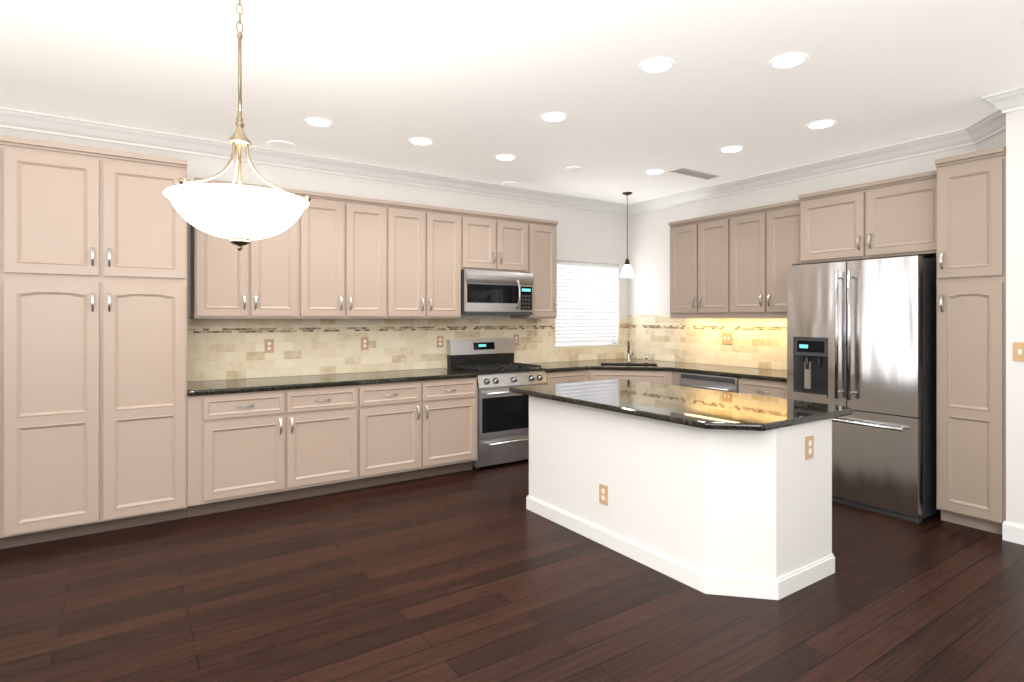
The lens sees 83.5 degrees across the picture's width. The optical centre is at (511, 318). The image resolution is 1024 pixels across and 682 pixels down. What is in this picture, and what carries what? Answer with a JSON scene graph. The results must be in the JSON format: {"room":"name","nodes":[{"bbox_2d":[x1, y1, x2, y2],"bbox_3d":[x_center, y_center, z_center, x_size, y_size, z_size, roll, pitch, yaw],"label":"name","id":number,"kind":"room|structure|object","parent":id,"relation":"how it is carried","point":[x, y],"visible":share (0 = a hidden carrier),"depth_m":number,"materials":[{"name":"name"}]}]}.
{"room":"kitchen","nodes":[
{"label":"kitchen","id":0,"kind":"room"},
{"bbox_2d":[0,127,627,381],"bbox_3d":[-2.444,-0.005,4.763,9.675,2.850,0.150,0,0,-34],"label":"wall","id":1,"kind":"structure","parent":0,"point":[589,236],"depth_m":5.80,"materials":[{"name":"paint"}]},
{"bbox_2d":[190,177,301,317],"bbox_3d":[-2.158,-0.528,4.650,0.759,1.056,0.351,0,0,-34],"label":"upper cabinet","id":2,"kind":"object","parent":1,"relation":"attached to","point":[263,279],"depth_m":4.51,"materials":[{"name":"paint"}]},
{"bbox_2d":[0,107,632,214],"bbox_3d":[-2.436,-1.372,4.618,9.525,0.114,0.098,0,0,-34],"label":"crown molding","id":3,"kind":"structure","parent":1,"relation":"attached to","point":[10,118],"depth_m":4.89,"materials":[{"name":"white wood"}]},
{"bbox_2d":[302,190,389,317],"bbox_3d":[-1.529,-0.528,5.074,0.758,1.056,0.351,0,0,-34],"label":"upper cabinet","id":4,"kind":"object","parent":1,"relation":"attached to","point":[325,255],"depth_m":4.94,"materials":[{"name":"paint"}]},
{"bbox_2d":[187,319,627,381],"bbox_3d":[-0.569,0.253,5.928,4.956,0.502,0.011,0,0,-34],"label":"backsplash","id":5,"kind":"structure","parent":1,"relation":"attached to","point":[223,349],"depth_m":5.28,"materials":[{"name":"tile"}]},
{"bbox_2d":[265,339,273,352],"bbox_3d":[-2.075,0.235,4.901,0.072,0.118,0.008,0,0,-34],"label":"electrical outlet","id":6,"kind":"object","parent":5,"relation":"attached to","point":[269,345],"visible":1,"depth_m":4.90,"materials":[{"name":"beige plastic"}]},
{"bbox_2d":[361,337,368,349],"bbox_3d":[-1.379,0.235,5.370,0.072,0.118,0.008,0,0,-34],"label":"electrical outlet","id":7,"kind":"object","parent":5,"relation":"attached to","point":[364,343],"visible":1,"depth_m":5.37,"materials":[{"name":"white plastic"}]},
{"bbox_2d":[437,336,442,347],"bbox_3d":[-0.728,0.235,5.809,0.072,0.118,0.008,0,0,-34],"label":"electrical outlet","id":8,"kind":"object","parent":5,"relation":"attached to","point":[439,341],"visible":1,"depth_m":5.80,"materials":[{"name":"white plastic"}]},
{"bbox_2d":[513,334,518,344],"bbox_3d":[0.047,0.235,6.332,0.072,0.118,0.008,0,0,-34],"label":"electrical outlet","id":9,"kind":"object","parent":5,"relation":"attached to","point":[516,336],"visible":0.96,"depth_m":6.33,"materials":[{"name":"white plastic"}]},
{"bbox_2d":[390,201,465,317],"bbox_3d":[-0.900,-0.528,5.499,0.761,1.056,0.351,0,0,-34],"label":"upper cabinet","id":10,"kind":"object","parent":1,"relation":"attached to","point":[428,243],"depth_m":5.37,"materials":[{"name":"paint"}]},
{"bbox_2d":[466,210,529,272],"bbox_3d":[-0.252,-0.768,5.936,0.802,0.576,0.351,0,0,-34],"label":"upper cabinet","id":11,"kind":"object","parent":1,"relation":"attached to","point":[498,242],"depth_m":5.81,"materials":[{"name":"paint"}]},
{"bbox_2d":[461,269,533,314],"bbox_3d":[-0.215,-0.258,5.882,0.794,0.439,0.482,0,0,-34],"label":"over-the-range microwave","id":12,"kind":"object","parent":11,"relation":"attached to","point":[489,292],"visible":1,"depth_m":5.70,"materials":[{"name":"silver metal"}]},
{"bbox_2d":[510,218,557,317],"bbox_3d":[0.240,-0.528,6.268,0.384,1.056,0.351,0,0,-34],"label":"upper cabinet","id":13,"kind":"object","parent":1,"relation":"attached to","point":[543,233],"depth_m":6.13,"materials":[{"name":"paint"}]},
{"bbox_2d":[556,343,610,346],"bbox_3d":[0.863,-0.170,7.037,1.031,1.020,0.078,0,0,-34],"label":"window","id":14,"kind":"structure","parent":1,"relation":"in","point":[581,344],"depth_m":6.97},
{"bbox_2d":[555,260,617,346],"bbox_3d":[0.903,-0.171,6.978,1.023,1.014,0.040,0,0,-34],"label":"window blinds","id":15,"kind":"object","parent":1,"relation":"attached to","point":[586,303],"visible":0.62,"depth_m":6.97,"materials":[{"name":"white plastic"}]},
{"bbox_2d":[0,459,1023,681],"bbox_3d":[0.028,1.470,1.099,9.675,0.100,8.990,0,0,-34],"label":"floor","id":16,"kind":"structure","parent":0,"point":[482,574],"depth_m":2.85,"materials":[{"name":"brown wood"}]},
{"bbox_2d":[0,135,187,548],"bbox_3d":[-3.252,0.158,3.713,1.960,2.524,0.681,0,0,-34],"label":"pantry","id":17,"kind":"object","parent":16,"relation":"on","point":[93,339],"visible":1,"depth_m":3.70,"materials":[{"name":"paint"}]},
{"bbox_2d":[190,385,361,515],"bbox_3d":[-1.905,0.983,4.640,1.131,0.876,0.651,0,0,-34],"label":"base cabinet","id":18,"kind":"object","parent":16,"relation":"on","point":[248,449],"depth_m":4.33,"materials":[{"name":"paint"}]},
{"bbox_2d":[187,368,477,395],"bbox_3d":[-1.468,0.525,4.930,2.349,0.040,0.657,0,0,-34],"label":"countertop","id":19,"kind":"structure","parent":18,"relation":"on","point":[201,388],"depth_m":4.67,"materials":[{"name":"stone"}]},
{"bbox_2d":[362,377,476,487],"bbox_3d":[-0.967,0.983,5.273,1.131,0.876,0.651,0,0,-34],"label":"base cabinet","id":20,"kind":"object","parent":16,"relation":"on","point":[414,429],"depth_m":4.99,"materials":[{"name":"paint"}]},
{"bbox_2d":[446,338,546,468],"bbox_3d":[-0.141,0.818,5.778,0.796,1.205,0.712,0,0,-34],"label":"range","id":21,"kind":"object","parent":16,"relation":"on","point":[502,424],"visible":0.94,"depth_m":5.54,"materials":[{"name":"silver metal"}]},
{"bbox_2d":[545,370,588,383],"bbox_3d":[0.402,0.983,6.196,0.563,0.876,0.650,0,0,-34],"label":"base cabinet","id":22,"kind":"object","parent":16,"relation":"on","point":[580,375],"depth_m":5.92,"materials":[{"name":"paint"}]},
{"bbox_2d":[589,370,678,385],"bbox_3d":[1.314,0.983,6.457,1.242,0.876,1.237,0,0,-34],"label":"base cabinet","id":23,"kind":"object","parent":16,"relation":"on","point":[661,377],"depth_m":5.99,"materials":[{"name":"paint"}]},
{"bbox_2d":[529,360,670,372],"bbox_3d":[0.810,0.525,6.106,1.140,0.040,1.255,0,0,-34],"label":"countertop","id":24,"kind":"structure","parent":23,"relation":"on","point":[586,364],"depth_m":6.06,"materials":[{"name":"stone"}]},
{"bbox_2d":[603,358,786,381],"bbox_3d":[1.911,0.525,6.089,0.666,0.040,2.515,0,0,-34],"label":"countertop","id":25,"kind":"structure","parent":23,"relation":"on","point":[706,369],"depth_m":5.68,"materials":[{"name":"stone"}]},
{"bbox_2d":[626,331,647,362],"bbox_3d":[1.385,0.322,6.503,0.297,0.366,0.208,0,0,-34],"label":"faucet","id":26,"kind":"object","parent":25,"relation":"on","point":[628,348],"visible":1,"depth_m":6.53,"materials":[{"name":"silver metal"}]},
{"bbox_2d":[526,396,834,599],"bbox_3d":[1.029,0.987,3.791,0.983,0.866,1.843,0,0,-34],"label":"kitchen island","id":27,"kind":"object","parent":16,"relation":"on","point":[740,513],"visible":0.85,"depth_m":3.12,"materials":[{"name":"paint"}]},
{"bbox_2d":[599,484,607,504],"bbox_3d":[0.574,1.105,3.602,0.008,0.118,0.072,0,0,-34],"label":"outlet","id":28,"kind":"object","parent":27,"relation":"attached to","point":[603,494],"visible":1,"depth_m":3.60,"materials":[{"name":"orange plastic"}]},
{"bbox_2d":[509,379,852,430],"bbox_3d":[0.997,0.536,3.829,1.145,0.036,1.965,0,0,-34],"label":"island countertop","id":29,"kind":"structure","parent":27,"relation":"on","point":[703,408],"depth_m":3.45,"materials":[{"name":"stone"}]},
{"bbox_2d":[805,435,813,458],"bbox_3d":[1.595,0.690,3.072,0.072,0.118,0.008,0,0,-34],"label":"outlet","id":30,"kind":"object","parent":27,"relation":"attached to","point":[809,447],"visible":1,"depth_m":3.07,"materials":[{"name":"beige plastic"}]},
{"bbox_2d":[679,372,738,392],"bbox_3d":[1.994,0.984,5.627,0.376,0.872,0.662,0,0,-34],"label":"dishwasher","id":31,"kind":"object","parent":16,"relation":"on","point":[714,382],"visible":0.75,"depth_m":5.52,"materials":[{"name":"silver metal"}]},
{"bbox_2d":[739,378,786,398],"bbox_3d":[2.481,0.983,5.256,0.652,0.876,0.490,0,0,-34],"label":"base cabinet","id":32,"kind":"object","parent":16,"relation":"on","point":[774,389],"depth_m":5.07,"materials":[{"name":"paint"}]},
{"bbox_2d":[787,255,940,522],"bbox_3d":[2.836,0.486,4.556,0.848,1.867,0.946,0,0,-34],"label":"refrigerator","id":33,"kind":"object","parent":16,"relation":"on","point":[861,338],"visible":0.81,"depth_m":4.20,"materials":[{"name":"silver metal"}]},
{"bbox_2d":[935,146,1005,534],"bbox_3d":[3.306,0.158,4.005,0.683,2.524,0.379,0,0,-34],"label":"pantry","id":34,"kind":"object","parent":16,"relation":"on","point":[970,339],"visible":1,"depth_m":3.83,"materials":[{"name":"paint"}]},
{"bbox_2d":[0,0,1023,203],"bbox_3d":[0.028,-1.480,1.099,9.675,0.100,8.990,0,0,-34],"label":"ceiling","id":35,"kind":"structure","parent":0,"point":[471,89],"depth_m":3.40,"materials":[{"name":"paint"}]},
{"bbox_2d":[163,0,310,250],"bbox_3d":[-1.035,-0.843,2.179,0.496,1.173,0.506,0,0,-34],"label":"pendant light","id":36,"kind":"object","parent":35,"relation":"hanging from","point":[239,215],"visible":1,"depth_m":2.05,"materials":[{"name":"white glass"}]},
{"bbox_2d":[267,140,294,148],"bbox_3d":[-1.895,-1.423,4.705,0.210,0.012,0.210,0,0,-34],"label":"speaker","id":37,"kind":"object","parent":35,"relation":"attached to","point":[278,144],"visible":1,"depth_m":4.67,"materials":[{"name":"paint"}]},
{"bbox_2d":[304,118,332,127],"bbox_3d":[-1.407,-1.425,4.178,0.200,0.008,0.200,0,0,-34],"label":"recessed light","id":38,"kind":"object","parent":35,"relation":"in","point":[320,122],"visible":0.98,"depth_m":4.18,"materials":[{"name":"paint"}]},
{"bbox_2d":[408,138,432,145],"bbox_3d":[-0.735,-1.425,4.631,0.200,0.008,0.200,0,0,-34],"label":"recessed light","id":39,"kind":"object","parent":35,"relation":"in","point":[421,141],"visible":0.98,"depth_m":4.62,"materials":[{"name":"paint"}]},
{"bbox_2d":[495,154,516,160],"bbox_3d":[-0.055,-1.425,5.089,0.200,0.008,0.200,0,0,-34],"label":"recessed light","id":40,"kind":"object","parent":35,"relation":"in","point":[505,157],"visible":1,"depth_m":5.08,"materials":[{"name":"paint"}]},
{"bbox_2d":[502,182,517,185],"bbox_3d":[-0.022,-1.423,6.077,0.170,0.012,0.170,0,0,-34],"label":"speaker","id":41,"kind":"object","parent":35,"relation":"attached to","point":[509,184],"visible":0.98,"depth_m":6.07,"materials":[{"name":"paint"}]},
{"bbox_2d":[540,112,567,122],"bbox_3d":[0.298,-1.425,4.073,0.200,0.008,0.200,0,0,-34],"label":"recessed light","id":42,"kind":"object","parent":35,"relation":"in","point":[554,117],"visible":1,"depth_m":4.07,"materials":[{"name":"paint"}]},
{"bbox_2d":[566,166,580,170],"bbox_3d":[0.586,-1.423,5.462,0.150,0.012,0.150,0,0,-34],"label":"speaker","id":43,"kind":"object","parent":35,"relation":"attached to","point":[573,168],"visible":1,"depth_m":5.42,"materials":[{"name":"paint"}]},
{"bbox_2d":[620,192,633,277],"bbox_3d":[1.313,-0.949,6.530,0.162,0.961,0.162,0,0,-34],"label":"pendant light","id":44,"kind":"object","parent":35,"relation":"hanging from","point":[627,271],"visible":1,"depth_m":6.50,"materials":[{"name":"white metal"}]},
{"bbox_2d":[645,169,665,174],"bbox_3d":[1.395,-1.425,5.585,0.200,0.008,0.200,0,0,-34],"label":"recessed light","id":45,"kind":"object","parent":35,"relation":"in","point":[655,171],"visible":1,"depth_m":5.57,"materials":[{"name":"paint"}]},
{"bbox_2d":[638,58,674,73],"bbox_3d":[0.817,-1.425,3.241,0.200,0.008,0.200,0,0,-34],"label":"recessed light","id":46,"kind":"object","parent":35,"relation":"in","point":[656,65],"visible":1,"depth_m":3.23,"materials":[{"name":"paint"}]},
{"bbox_2d":[668,167,719,179],"bbox_3d":[1.806,-1.425,5.657,0.580,0.009,0.170,0,0,-34],"label":"ceiling vent","id":47,"kind":"object","parent":35,"relation":"in","point":[693,173],"visible":0.94,"depth_m":5.63,"materials":[{"name":"white metal"}]},
{"bbox_2d":[719,146,743,152],"bbox_3d":[1.857,-1.425,4.847,0.200,0.008,0.200,0,0,-34],"label":"recessed light","id":48,"kind":"object","parent":35,"relation":"in","point":[732,149],"visible":0.98,"depth_m":4.84,"materials":[{"name":"paint"}]},
{"bbox_2d":[769,53,808,69],"bbox_3d":[1.533,-1.425,3.181,0.200,0.008,0.200,0,0,-34],"label":"recessed light","id":49,"kind":"object","parent":35,"relation":"in","point":[787,61],"visible":1,"depth_m":3.17,"materials":[{"name":"paint"}]},
{"bbox_2d":[806,120,836,129],"bbox_3d":[2.276,-1.425,4.225,0.200,0.008,0.200,0,0,-34],"label":"recessed light","id":50,"kind":"object","parent":35,"relation":"in","point":[821,124],"visible":1,"depth_m":4.22,"materials":[{"name":"paint"}]},
{"bbox_2d":[628,109,1023,524],"bbox_3d":[3.751,-0.005,3.519,0.795,2.850,8.840,0,0,-34],"label":"wall","id":51,"kind":"structure","parent":0,"point":[649,258],"depth_m":4.70,"materials":[{"name":"paint"}]},
{"bbox_2d":[668,212,735,317],"bbox_3d":[2.087,-0.548,6.109,0.351,1.016,0.759,0,0,-34],"label":"upper cabinet","id":52,"kind":"object","parent":51,"relation":"attached to","point":[698,246],"depth_m":5.99,"materials":[{"name":"paint"}]},
{"bbox_2d":[628,315,786,369],"bbox_3d":[2.185,0.233,6.269,0.011,0.542,2.503,0,0,-34],"label":"backsplash","id":53,"kind":"structure","parent":51,"relation":"attached to","point":[761,343],"depth_m":6.27,"materials":[{"name":"tile"}]},
{"bbox_2d":[722,333,731,343],"bbox_3d":[2.286,0.210,6.102,0.009,0.118,0.115,0,0,-34],"label":"electrical outlet","id":54,"kind":"object","parent":53,"relation":"attached to","point":[726,338],"visible":1,"depth_m":6.10,"materials":[{"name":"yellow plastic"}]},
{"bbox_2d":[728,200,795,317],"bbox_3d":[2.521,-0.548,5.467,0.351,1.016,0.790,0,0,-34],"label":"upper cabinet","id":55,"kind":"object","parent":51,"relation":"attached to","point":[733,264],"depth_m":5.42,"materials":[{"name":"paint"}]},
{"bbox_2d":[628,118,1005,213],"bbox_3d":[2.580,-1.372,5.604,0.105,0.114,3.853,0,0,-34],"label":"crown molding","id":56,"kind":"structure","parent":51,"relation":"attached to","point":[993,123],"depth_m":5.10,"materials":[{"name":"white wood"}]},
{"bbox_2d":[796,170,935,263],"bbox_3d":[2.984,-0.771,4.660,0.486,0.591,1.066,0,0,-34],"label":"upper cabinet","id":57,"kind":"object","parent":51,"relation":"attached to","point":[892,217],"depth_m":4.50,"materials":[{"name":"paint"}]},
{"bbox_2d":[980,86,1023,121],"bbox_3d":[4.462,-1.372,1.668,0.098,0.114,4.975,0,0,-34],"label":"crown molding","id":58,"kind":"structure","parent":51,"relation":"attached to","point":[1012,100],"depth_m":3.64,"materials":[{"name":"white wood"}]},
{"bbox_2d":[1002,521,1023,544],"bbox_3d":[4.520,1.360,1.655,0.014,0.120,4.891,0,0,-34],"label":"baseboard","id":59,"kind":"structure","parent":51,"relation":"attached to","point":[1013,532],"depth_m":3.62,"materials":[{"name":"white wood"}]},
{"bbox_2d":[1013,342,1023,360],"bbox_3d":[3.201,0.210,3.613,0.009,0.118,0.072,0,0,-34],"label":"switch plate","id":60,"kind":"object","parent":51,"relation":"attached to","point":[1018,351],"visible":1,"depth_m":3.62,"materials":[{"name":"beige plastic"}]}
]}

